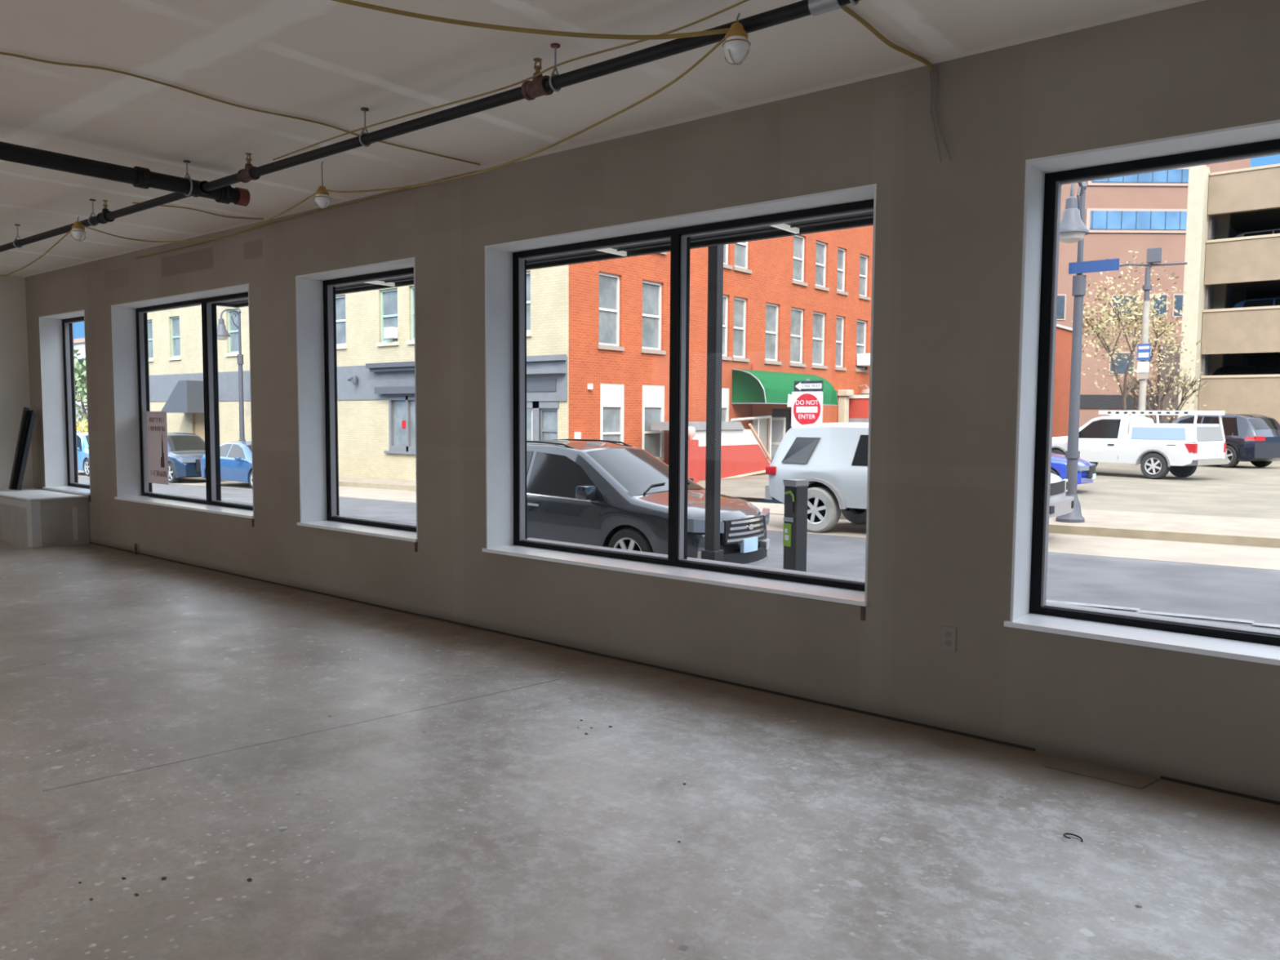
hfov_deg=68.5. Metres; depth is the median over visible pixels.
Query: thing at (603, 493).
suv
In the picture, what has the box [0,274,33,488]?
wall
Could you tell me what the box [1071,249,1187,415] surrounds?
blossom tree
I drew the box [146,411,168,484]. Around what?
poster
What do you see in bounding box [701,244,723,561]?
slim post
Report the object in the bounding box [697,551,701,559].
fog lamp
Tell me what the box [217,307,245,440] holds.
street lamp
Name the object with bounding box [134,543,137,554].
pipe stub
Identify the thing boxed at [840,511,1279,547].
kerb
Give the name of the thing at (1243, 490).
parking lot
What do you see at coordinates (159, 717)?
floor
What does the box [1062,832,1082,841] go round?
ring
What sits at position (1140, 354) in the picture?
print
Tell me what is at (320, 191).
socket
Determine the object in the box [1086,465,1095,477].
grille
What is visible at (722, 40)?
cord
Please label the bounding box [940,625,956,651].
outlet plate
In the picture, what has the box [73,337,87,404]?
building
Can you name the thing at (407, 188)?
cord
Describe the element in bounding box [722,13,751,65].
hanging bulb
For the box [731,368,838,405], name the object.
awning
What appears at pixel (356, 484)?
kerb
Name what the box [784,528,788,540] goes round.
print
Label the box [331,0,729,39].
cord
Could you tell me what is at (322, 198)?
hanging bulb
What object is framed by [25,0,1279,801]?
wall
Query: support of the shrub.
on the ground
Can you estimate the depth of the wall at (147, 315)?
11.62 m
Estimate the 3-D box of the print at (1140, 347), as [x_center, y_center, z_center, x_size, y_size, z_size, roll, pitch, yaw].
[17.790,-4.672,33.153,0.330,0.092,0.007,4,5,39]
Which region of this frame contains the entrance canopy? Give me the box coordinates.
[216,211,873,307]
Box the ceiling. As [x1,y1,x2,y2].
[0,0,1204,277]
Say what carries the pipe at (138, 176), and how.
hanging from the hanger at (187, 162)
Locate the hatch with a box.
[848,395,869,422]
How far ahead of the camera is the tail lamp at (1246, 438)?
31.22 m
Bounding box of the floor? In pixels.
[0,540,1279,959]
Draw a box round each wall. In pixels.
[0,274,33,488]
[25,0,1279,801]
[69,315,520,546]
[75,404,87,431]
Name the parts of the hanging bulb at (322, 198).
globe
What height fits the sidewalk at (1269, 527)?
1.074 m
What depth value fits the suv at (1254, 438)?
31.54 m
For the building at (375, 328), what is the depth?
31.67 m
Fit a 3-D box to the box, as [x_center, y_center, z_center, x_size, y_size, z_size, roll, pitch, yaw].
[-7.088,0.422,10.956,1.692,0.543,0.587,4,5,39]
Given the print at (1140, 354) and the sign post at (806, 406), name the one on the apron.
the sign post at (806, 406)
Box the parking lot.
[695,461,1279,519]
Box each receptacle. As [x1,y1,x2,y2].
[944,639,951,646]
[945,631,951,638]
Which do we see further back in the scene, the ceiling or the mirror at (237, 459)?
the mirror at (237, 459)
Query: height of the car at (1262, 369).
1.717 m
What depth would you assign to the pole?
33.16 m
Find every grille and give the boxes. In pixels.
[195,459,200,471]
[721,515,764,544]
[1049,480,1065,495]
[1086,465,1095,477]
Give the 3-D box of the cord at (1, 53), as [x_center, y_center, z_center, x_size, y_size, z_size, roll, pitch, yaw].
[-2.087,-1.984,4.989,3.081,0.014,0.156,-4,6,-45]
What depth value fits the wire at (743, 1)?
4.24 m
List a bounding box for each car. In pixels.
[76,431,89,476]
[167,432,204,483]
[200,440,252,488]
[1050,453,1096,484]
[1211,364,1279,375]
[1232,297,1279,307]
[1235,228,1279,237]
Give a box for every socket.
[71,221,84,230]
[315,186,328,195]
[724,22,748,39]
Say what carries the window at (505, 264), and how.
in the wall at (948, 276)
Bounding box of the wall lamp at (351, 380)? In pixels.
[346,375,357,384]
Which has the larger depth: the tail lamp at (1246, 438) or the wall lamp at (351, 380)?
the wall lamp at (351, 380)
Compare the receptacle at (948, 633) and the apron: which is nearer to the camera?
the receptacle at (948, 633)
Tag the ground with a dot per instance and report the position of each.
(775, 501)
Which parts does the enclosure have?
post, sloping rail, hand rail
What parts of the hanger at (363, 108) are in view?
rod, ceiling plate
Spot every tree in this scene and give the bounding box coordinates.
[73,349,88,430]
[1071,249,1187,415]
[1115,312,1208,423]
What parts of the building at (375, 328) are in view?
pane, sill, pane, entry door, sill, pane, pane, sill, sill, cornice, pane, shop sill, pane, sill, pane, pane, sill, shop door, shopfront frame, pane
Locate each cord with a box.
[0,51,480,165]
[0,229,71,276]
[80,192,315,242]
[132,202,263,219]
[135,173,469,258]
[323,36,724,192]
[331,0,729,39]
[840,4,933,71]
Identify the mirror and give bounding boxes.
[234,457,243,461]
[575,484,597,500]
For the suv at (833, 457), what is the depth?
16.58 m
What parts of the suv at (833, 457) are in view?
roof panel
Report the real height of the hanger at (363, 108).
0.202 m
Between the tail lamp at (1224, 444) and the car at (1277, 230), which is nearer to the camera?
the tail lamp at (1224, 444)
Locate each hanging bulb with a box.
[70,217,86,240]
[313,161,331,208]
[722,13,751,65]
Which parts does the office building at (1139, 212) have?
pane, pane, pane, pane, pane, pane, pane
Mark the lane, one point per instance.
(1218, 554)
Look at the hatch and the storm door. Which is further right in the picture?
the hatch
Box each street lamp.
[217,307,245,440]
[1055,181,1119,523]
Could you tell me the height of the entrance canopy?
0.232 m
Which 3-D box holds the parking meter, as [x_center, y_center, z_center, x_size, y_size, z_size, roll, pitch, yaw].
[1.491,0.631,9.049,0.172,1.270,0.190,-2,5,-33]
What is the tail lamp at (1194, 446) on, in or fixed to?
attached to the pickup truck
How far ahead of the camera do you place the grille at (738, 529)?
11.20 m
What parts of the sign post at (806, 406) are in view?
plate, not enter plate, one way plate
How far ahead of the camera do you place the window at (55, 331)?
11.48 m
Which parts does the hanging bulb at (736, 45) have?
globe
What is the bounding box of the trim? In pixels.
[89,542,1279,805]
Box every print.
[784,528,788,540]
[1137,352,1148,357]
[1138,346,1149,349]
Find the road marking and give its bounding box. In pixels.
[1045,600,1279,627]
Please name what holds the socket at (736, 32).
attached to the hanging bulb at (736, 45)
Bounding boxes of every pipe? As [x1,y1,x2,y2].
[0,0,860,252]
[0,141,249,206]
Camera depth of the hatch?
38.59 m
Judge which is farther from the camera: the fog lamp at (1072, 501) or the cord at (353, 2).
the fog lamp at (1072, 501)
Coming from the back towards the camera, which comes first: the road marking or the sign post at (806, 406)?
the sign post at (806, 406)
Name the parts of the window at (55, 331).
sill, frame, frame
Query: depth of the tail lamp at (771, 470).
17.20 m
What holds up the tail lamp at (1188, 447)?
attached to the pickup truck
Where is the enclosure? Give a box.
[650,415,771,482]
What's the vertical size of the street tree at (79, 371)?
6.564 m
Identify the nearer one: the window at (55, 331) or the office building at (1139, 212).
the window at (55, 331)
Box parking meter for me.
[782,479,808,571]
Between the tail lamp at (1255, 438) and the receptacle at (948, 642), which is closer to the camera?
the receptacle at (948, 642)
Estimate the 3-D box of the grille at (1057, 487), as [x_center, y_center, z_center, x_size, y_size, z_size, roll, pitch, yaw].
[6.654,0.135,15.086,0.088,0.191,1.166,4,5,39]
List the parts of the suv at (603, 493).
door handle, roof rail, window trim, roof rail, licence plate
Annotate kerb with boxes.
[338,480,416,490]
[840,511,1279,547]
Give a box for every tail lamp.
[765,466,776,475]
[1184,443,1193,453]
[1192,444,1197,453]
[1223,443,1226,452]
[1244,436,1254,440]
[1253,436,1265,440]
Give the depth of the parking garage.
43.43 m
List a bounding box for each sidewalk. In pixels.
[338,476,416,485]
[1048,509,1279,537]
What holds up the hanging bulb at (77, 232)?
hanging from the cord at (313, 194)
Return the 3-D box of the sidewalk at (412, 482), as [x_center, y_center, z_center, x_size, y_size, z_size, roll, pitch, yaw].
[-30.043,-0.691,48.066,73.000,1.558,2.040,4,5,39]
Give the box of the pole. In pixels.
[1119,247,1186,465]
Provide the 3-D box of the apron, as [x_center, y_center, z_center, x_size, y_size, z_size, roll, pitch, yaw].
[1.205,0.805,22.814,7.400,0.607,2.200,4,5,39]
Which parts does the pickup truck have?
cap glass, cap hatch glass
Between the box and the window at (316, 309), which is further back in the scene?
the box
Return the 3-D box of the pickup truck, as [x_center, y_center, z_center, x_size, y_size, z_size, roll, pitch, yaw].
[15.636,-1.190,30.353,2.456,2.100,5.500,-2,5,-34]
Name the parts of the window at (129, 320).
frame, sill, sill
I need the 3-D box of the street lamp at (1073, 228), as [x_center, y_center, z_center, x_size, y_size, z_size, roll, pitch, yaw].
[7.598,-2.281,16.524,1.132,6.120,0.861,-1,4,-22]
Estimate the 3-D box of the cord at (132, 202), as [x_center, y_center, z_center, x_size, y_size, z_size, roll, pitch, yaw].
[-3.527,-2.166,7.560,0.978,0.028,0.146,-3,5,-38]
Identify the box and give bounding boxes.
[0,487,89,548]
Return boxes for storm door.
[752,417,786,462]
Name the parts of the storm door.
panel, door frame, pane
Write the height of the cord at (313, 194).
0.240 m
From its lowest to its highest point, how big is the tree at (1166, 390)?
6.143 m
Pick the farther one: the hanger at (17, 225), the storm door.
the storm door
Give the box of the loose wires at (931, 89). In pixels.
[928,63,951,161]
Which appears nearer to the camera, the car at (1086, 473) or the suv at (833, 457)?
the suv at (833, 457)
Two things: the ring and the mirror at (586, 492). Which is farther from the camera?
the mirror at (586, 492)
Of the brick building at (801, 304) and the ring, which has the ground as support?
the brick building at (801, 304)
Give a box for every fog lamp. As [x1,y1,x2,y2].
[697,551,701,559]
[760,538,769,549]
[1048,506,1054,514]
[1071,500,1074,508]
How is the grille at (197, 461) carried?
attached to the car at (185, 450)
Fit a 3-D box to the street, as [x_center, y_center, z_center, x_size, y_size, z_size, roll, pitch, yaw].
[-16.144,0.613,27.904,120.000,2.240,6.550,4,5,39]
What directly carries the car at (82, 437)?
on the lane
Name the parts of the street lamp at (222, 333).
lamp glass, arm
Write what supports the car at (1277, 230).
on the parking garage
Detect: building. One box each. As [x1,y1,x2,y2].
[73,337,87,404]
[146,264,568,480]
[568,225,1072,502]
[1056,158,1250,427]
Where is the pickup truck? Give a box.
[1051,410,1228,479]
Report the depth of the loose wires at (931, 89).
4.33 m
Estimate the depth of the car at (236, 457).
29.34 m
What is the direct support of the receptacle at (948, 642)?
attached to the outlet plate at (948, 633)
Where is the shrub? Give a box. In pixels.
[75,419,88,431]
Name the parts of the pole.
grey plate, white plate, blue plate, cross arm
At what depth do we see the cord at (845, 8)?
4.01 m
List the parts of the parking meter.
label panel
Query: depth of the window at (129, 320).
10.06 m
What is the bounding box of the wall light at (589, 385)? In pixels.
[587,383,592,389]
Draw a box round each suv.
[526,439,769,565]
[764,422,1074,533]
[1170,413,1279,467]
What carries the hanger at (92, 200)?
hanging from the ceiling
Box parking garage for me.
[1177,163,1279,423]
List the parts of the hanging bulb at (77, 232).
globe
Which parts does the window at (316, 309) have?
frame, sill, frame, sill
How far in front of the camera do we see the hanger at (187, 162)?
6.12 m
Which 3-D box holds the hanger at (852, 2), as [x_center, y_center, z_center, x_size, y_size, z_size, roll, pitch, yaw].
[0.746,-1.758,3.268,0.067,0.202,0.042,-1,4,-23]
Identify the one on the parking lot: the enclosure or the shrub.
the enclosure
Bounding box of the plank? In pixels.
[8,407,36,489]
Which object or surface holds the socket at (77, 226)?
attached to the hanging bulb at (77, 232)
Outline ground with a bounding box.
[754,499,783,503]
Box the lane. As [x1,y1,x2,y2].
[78,470,1279,570]
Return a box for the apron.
[749,502,784,515]
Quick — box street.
[78,475,1279,630]
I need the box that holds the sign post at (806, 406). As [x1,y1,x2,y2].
[786,378,822,426]
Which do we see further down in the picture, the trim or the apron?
the trim
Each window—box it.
[39,309,91,502]
[111,283,254,526]
[295,257,417,551]
[482,183,876,620]
[1004,119,1279,666]
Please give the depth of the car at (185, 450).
32.06 m
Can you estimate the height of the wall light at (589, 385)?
0.160 m
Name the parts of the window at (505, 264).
frame, sill, sill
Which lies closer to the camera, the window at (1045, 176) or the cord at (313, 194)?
the window at (1045, 176)
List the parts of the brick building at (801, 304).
pane, sill, pane, pane, pane, sill, pane, pane, pane, sill, sill, pane, pane, sill, sill, pane, sill, doorway, pane, pane, sill, sill, pane, pane, sill, sill, pane, pane, sill, sill, pane, sill, pane, sill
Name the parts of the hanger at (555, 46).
rod, ceiling plate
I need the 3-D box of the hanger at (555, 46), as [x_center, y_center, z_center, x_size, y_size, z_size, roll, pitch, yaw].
[-0.375,-1.828,4.169,0.067,0.202,0.042,-1,4,-23]
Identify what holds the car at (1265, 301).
on the parking garage
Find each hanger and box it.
[13,224,22,248]
[88,199,97,226]
[182,160,192,196]
[359,106,370,146]
[549,43,560,92]
[849,0,858,5]
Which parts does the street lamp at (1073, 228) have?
lamp glass, arm, street name blade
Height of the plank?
0.989 m
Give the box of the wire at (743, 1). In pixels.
[272,0,749,160]
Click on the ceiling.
(324, 61)
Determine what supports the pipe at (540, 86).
hanging from the ceiling
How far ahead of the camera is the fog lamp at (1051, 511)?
14.53 m
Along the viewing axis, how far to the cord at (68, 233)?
7.53 m

